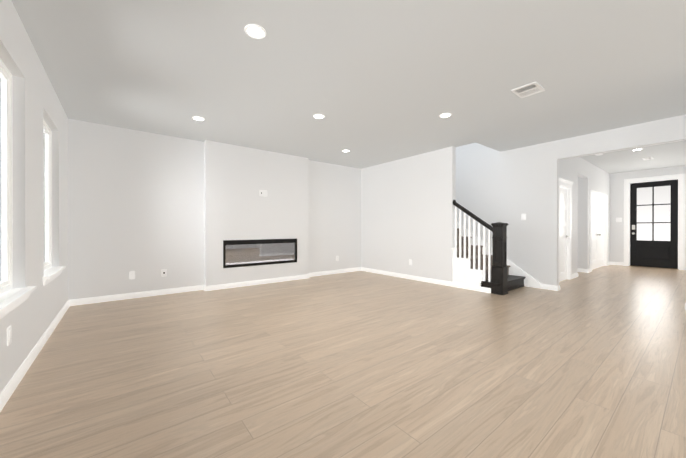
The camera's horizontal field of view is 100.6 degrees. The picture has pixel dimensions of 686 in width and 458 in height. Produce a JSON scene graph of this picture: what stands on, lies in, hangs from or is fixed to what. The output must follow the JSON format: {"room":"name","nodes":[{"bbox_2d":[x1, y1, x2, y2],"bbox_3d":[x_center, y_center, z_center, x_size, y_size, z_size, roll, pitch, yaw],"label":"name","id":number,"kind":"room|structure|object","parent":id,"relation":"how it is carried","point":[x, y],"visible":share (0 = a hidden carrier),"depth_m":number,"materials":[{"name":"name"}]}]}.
{"room":"living room","nodes":[
{"label":"living room","id":0,"kind":"room"},
{"bbox_2d":[0,0,67,392],"bbox_3d":[-0.873,-0.383,-0.089,0.280,3.040,11.000,0,0,-38],"label":"wall","id":1,"kind":"structure","parent":0,"point":[35,104],"depth_m":2.44,"materials":[{"name":"paint"}]},
{"bbox_2d":[0,59,12,294],"bbox_3d":[-2.352,-0.368,1.864,0.074,1.676,0.896,0,0,-38],"label":"window","id":2,"kind":"structure","parent":1,"relation":"in","point":[6,221],"depth_m":2.17,"materials":[{"name":"white plastic"}]},
{"bbox_2d":[7,326,10,345],"bbox_3d":[-2.274,0.727,1.941,0.008,0.118,0.072,0,0,-38],"label":"electrical outlet","id":3,"kind":"object","parent":1,"relation":"attached to","point":[8,335],"visible":1,"depth_m":1.93,"materials":[{"name":"white plastic"}]},
{"bbox_2d":[0,286,35,318],"bbox_3d":[-2.277,0.517,1.925,0.115,0.092,1.030,0,0,-38],"label":"sill","id":4,"kind":"structure","parent":1,"relation":"attached to","point":[11,300],"depth_m":1.99,"materials":[{"name":"white wood"}]},
{"bbox_2d":[0,300,69,411],"bbox_3d":[-1.613,1.090,1.100,0.015,0.088,7.780,0,0,-38],"label":"baseboard","id":5,"kind":"structure","parent":1,"relation":"attached to","point":[6,393],"depth_m":2.30,"materials":[{"name":"white wood"}]},
{"bbox_2d":[43,120,51,270],"bbox_3d":[-3.338,-0.370,3.125,0.074,1.676,0.896,0,0,-38],"label":"window","id":6,"kind":"structure","parent":1,"relation":"in","point":[47,209],"depth_m":3.43,"materials":[{"name":"white plastic"}]},
{"bbox_2d":[43,266,65,285],"bbox_3d":[-3.262,0.514,3.185,0.115,0.092,1.030,0,0,-38],"label":"sill","id":7,"kind":"structure","parent":1,"relation":"attached to","point":[51,273],"depth_m":3.10,"materials":[{"name":"white wood"}]},
{"bbox_2d":[68,119,360,299],"bbox_3d":[-1.434,-0.397,6.313,7.280,3.040,0.220,0,0,-38],"label":"wall","id":8,"kind":"structure","parent":0,"point":[136,201],"depth_m":4.76,"materials":[{"name":"paint"}]},
{"bbox_2d":[129,271,134,278],"bbox_3d":[-3.420,0.751,4.618,0.072,0.118,0.008,0,0,-38],"label":"electrical outlet","id":9,"kind":"object","parent":8,"relation":"attached to","point":[131,275],"visible":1,"depth_m":4.62,"materials":[{"name":"white plastic"}]},
{"bbox_2d":[69,285,203,305],"bbox_3d":[-3.292,1.082,4.715,1.820,0.088,0.015,0,0,-38],"label":"baseboard","id":10,"kind":"structure","parent":8,"relation":"attached to","point":[74,302],"depth_m":4.61,"materials":[{"name":"white wood"}]},
{"bbox_2d":[309,267,360,276],"bbox_3d":[-0.192,1.077,7.138,1.730,0.088,0.015,0,0,-38],"label":"baseboard","id":11,"kind":"structure","parent":8,"relation":"attached to","point":[333,272],"depth_m":7.11,"materials":[{"name":"white wood"}]},
{"bbox_2d":[204,140,308,285],"bbox_3d":[-1.682,-0.246,5.884,2.160,2.739,0.149,0,0,-38],"label":"wall","id":12,"kind":"structure","parent":0,"point":[237,179],"depth_m":5.69,"materials":[{"name":"paint"}]},
{"bbox_2d":[206,274,308,290],"bbox_3d":[-1.632,1.080,5.822,2.160,0.088,0.015,0,0,-38],"label":"baseboard","id":13,"kind":"structure","parent":12,"relation":"attached to","point":[238,284],"depth_m":5.71,"materials":[{"name":"white wood"}]},
{"bbox_2d":[223,239,296,267],"bbox_3d":[-1.677,0.474,5.878,1.560,0.520,0.158,0,0,-38],"label":"fireplace","id":14,"kind":"object","parent":12,"relation":"in","point":[239,253],"visible":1,"depth_m":5.77,"materials":[{"name":"black"}]},
{"bbox_2d":[0,265,685,457],"bbox_3d":[4.272,1.178,3.871,13.300,0.100,11.300,0,0,-38],"label":"floor","id":15,"kind":"structure","parent":0,"point":[365,364],"depth_m":2.23,"materials":[{"name":"laminate"}]},
{"bbox_2d":[452,200,540,294],"bbox_3d":[2.434,0.125,6.098,1.184,1.997,2.744,0,0,-38],"label":"staircase","id":16,"kind":"structure","parent":15,"relation":"on","point":[477,261],"depth_m":5.26,"materials":[{"name":"wood"}]},
{"bbox_2d":[12,0,685,168],"bbox_3d":[2.012,-1.758,2.022,6.870,0.300,10.780,0,0,-38],"label":"ceiling","id":17,"kind":"structure","parent":0,"point":[376,82],"depth_m":2.87,"materials":[{"name":"paint"}]},
{"bbox_2d":[192,116,204,120],"bbox_3d":[-2.105,-1.608,4.148,0.170,0.008,0.170,0,0,-38],"label":"recessed light","id":18,"kind":"object","parent":17,"relation":"in","point":[197,118],"visible":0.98,"depth_m":4.14,"materials":[{"name":"white plastic"}]},
{"bbox_2d":[244,24,265,38],"bbox_3d":[-0.713,-1.604,2.318,0.170,0.008,0.170,0,0,-38],"label":"recessed light","id":19,"kind":"object","parent":17,"relation":"in","point":[255,31],"visible":1,"depth_m":2.31,"materials":[{"name":"white plastic"}]},
{"bbox_2d":[313,114,324,118],"bbox_3d":[-0.341,-1.607,4.067,0.170,0.008,0.170,0,0,-38],"label":"recessed light","id":20,"kind":"object","parent":17,"relation":"in","point":[319,116],"visible":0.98,"depth_m":4.07,"materials":[{"name":"white plastic"}]},
{"bbox_2d":[439,113,451,117],"bbox_3d":[1.450,-1.607,4.033,0.170,0.008,0.170,0,0,-38],"label":"recessed light","id":21,"kind":"object","parent":17,"relation":"in","point":[444,115],"visible":0.96,"depth_m":4.03,"materials":[{"name":"white plastic"}]},
{"bbox_2d":[511,81,544,97],"bbox_3d":[2.143,-1.604,3.293,0.300,0.011,0.250,0,0,-38],"label":"ceiling vent","id":22,"kind":"object","parent":17,"relation":"in","point":[535,87],"visible":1,"depth_m":3.29,"materials":[{"name":"white metal"}]},
{"bbox_2d":[361,146,455,281],"bbox_3d":[1.358,-1.578,6.652,0.120,5.400,2.680,0,0,-38],"label":"wall","id":23,"kind":"structure","parent":0,"point":[407,210],"depth_m":6.34,"materials":[{"name":"paint"}]},
{"bbox_2d":[361,267,490,292],"bbox_3d":[1.532,1.079,6.324,0.015,0.088,3.420,0,0,-38],"label":"baseboard","id":24,"kind":"structure","parent":23,"relation":"attached to","point":[460,285],"depth_m":5.90,"materials":[{"name":"white wood"}]},
{"bbox_2d":[541,284,557,290],"bbox_3d":[3.822,1.081,5.278,0.015,0.088,0.261,0,0,-38],"label":"baseboard","id":25,"kind":"structure","parent":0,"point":[549,287],"depth_m":5.27,"materials":[{"name":"white wood"}]},
{"bbox_2d":[456,114,685,285],"bbox_3d":[4.766,-0.393,4.178,0.120,3.040,10.780,0,0,-38],"label":"wall","id":26,"kind":"structure","parent":0,"point":[510,187],"depth_m":5.51,"materials":[{"name":"paint"}]},
{"bbox_2d":[577,177,581,268],"bbox_3d":[5.311,-0.307,8.628,0.120,2.850,3.040,0,0,-38],"label":"wall","id":27,"kind":"structure","parent":0,"point":[579,252],"depth_m":7.43,"materials":[{"name":"paint"}]},
{"bbox_2d":[559,157,609,274],"bbox_3d":[6.087,-0.399,7.229,5.720,3.040,0.120,0,0,-38],"label":"wall","id":28,"kind":"structure","parent":0,"point":[595,178],"depth_m":7.32,"materials":[{"name":"paint"}]},
{"bbox_2d":[559,187,569,281],"bbox_3d":[4.719,0.114,6.106,0.716,1.998,0.095,0,0,-38],"label":"hall door","id":29,"kind":"structure","parent":28,"relation":"in","point":[563,236],"depth_m":6.16,"materials":[{"name":"white wood"}]},
{"bbox_2d":[559,177,573,279],"bbox_3d":[4.708,0.036,6.120,1.010,2.175,0.167,0,0,-38],"label":"door frame","id":30,"kind":"structure","parent":28,"relation":"attached to","point":[565,182],"depth_m":6.32,"materials":[{"name":"white wood"}]},
{"bbox_2d":[571,273,577,278],"bbox_3d":[5.331,1.078,6.555,0.575,0.088,0.015,0,0,-38],"label":"baseboard","id":31,"kind":"structure","parent":28,"relation":"attached to","point":[575,275],"depth_m":6.53,"materials":[{"name":"white wood"}]},
{"bbox_2d":[592,196,603,269],"bbox_3d":[7.252,0.100,8.093,1.756,2.018,0.104,0,0,-38],"label":"door","id":32,"kind":"structure","parent":28,"relation":"in","point":[597,232],"depth_m":8.12,"materials":[{"name":"white wood"}]},
{"bbox_2d":[590,190,607,271],"bbox_3d":[7.236,0.049,8.114,1.980,2.140,0.139,0,0,-38],"label":"door frame","id":33,"kind":"structure","parent":28,"relation":"attached to","point":[599,194],"depth_m":8.62,"materials":[{"name":"white wood"}]},
{"bbox_2d":[581,140,685,173],"bbox_3d":[5.742,-1.880,7.667,5.720,0.300,5.320,0,0,-38],"label":"ceiling","id":34,"kind":"structure","parent":0,"point":[671,154],"depth_m":6.98,"materials":[{"name":"paint"}]},
{"bbox_2d":[610,165,685,266],"bbox_3d":[8.090,-0.459,9.505,0.240,3.150,5.320,0,0,-38],"label":"wall","id":35,"kind":"structure","parent":0,"point":[617,211],"depth_m":8.75,"materials":[{"name":"paint"}]},
{"bbox_2d":[610,262,623,265],"bbox_3d":[8.475,1.073,8.809,0.015,0.088,0.335,0,0,-38],"label":"baseboard","id":36,"kind":"structure","parent":35,"relation":"attached to","point":[616,263],"depth_m":8.81,"materials":[{"name":"white wood"}]},
{"bbox_2d":[630,180,677,268],"bbox_3d":[8.968,-0.133,8.234,0.122,2.478,0.938,0,0,-38],"label":"front door","id":37,"kind":"structure","parent":35,"relation":"in","point":[653,224],"depth_m":8.23,"materials":[{"name":"black paint"}]},
{"bbox_2d":[624,174,684,269],"bbox_3d":[9.014,-0.192,8.273,0.222,2.620,1.190,0,0,-38],"label":"door frame","id":38,"kind":"structure","parent":35,"relation":"attached to","point":[681,177],"depth_m":7.94,"materials":[{"name":"white wood"}]}
]}

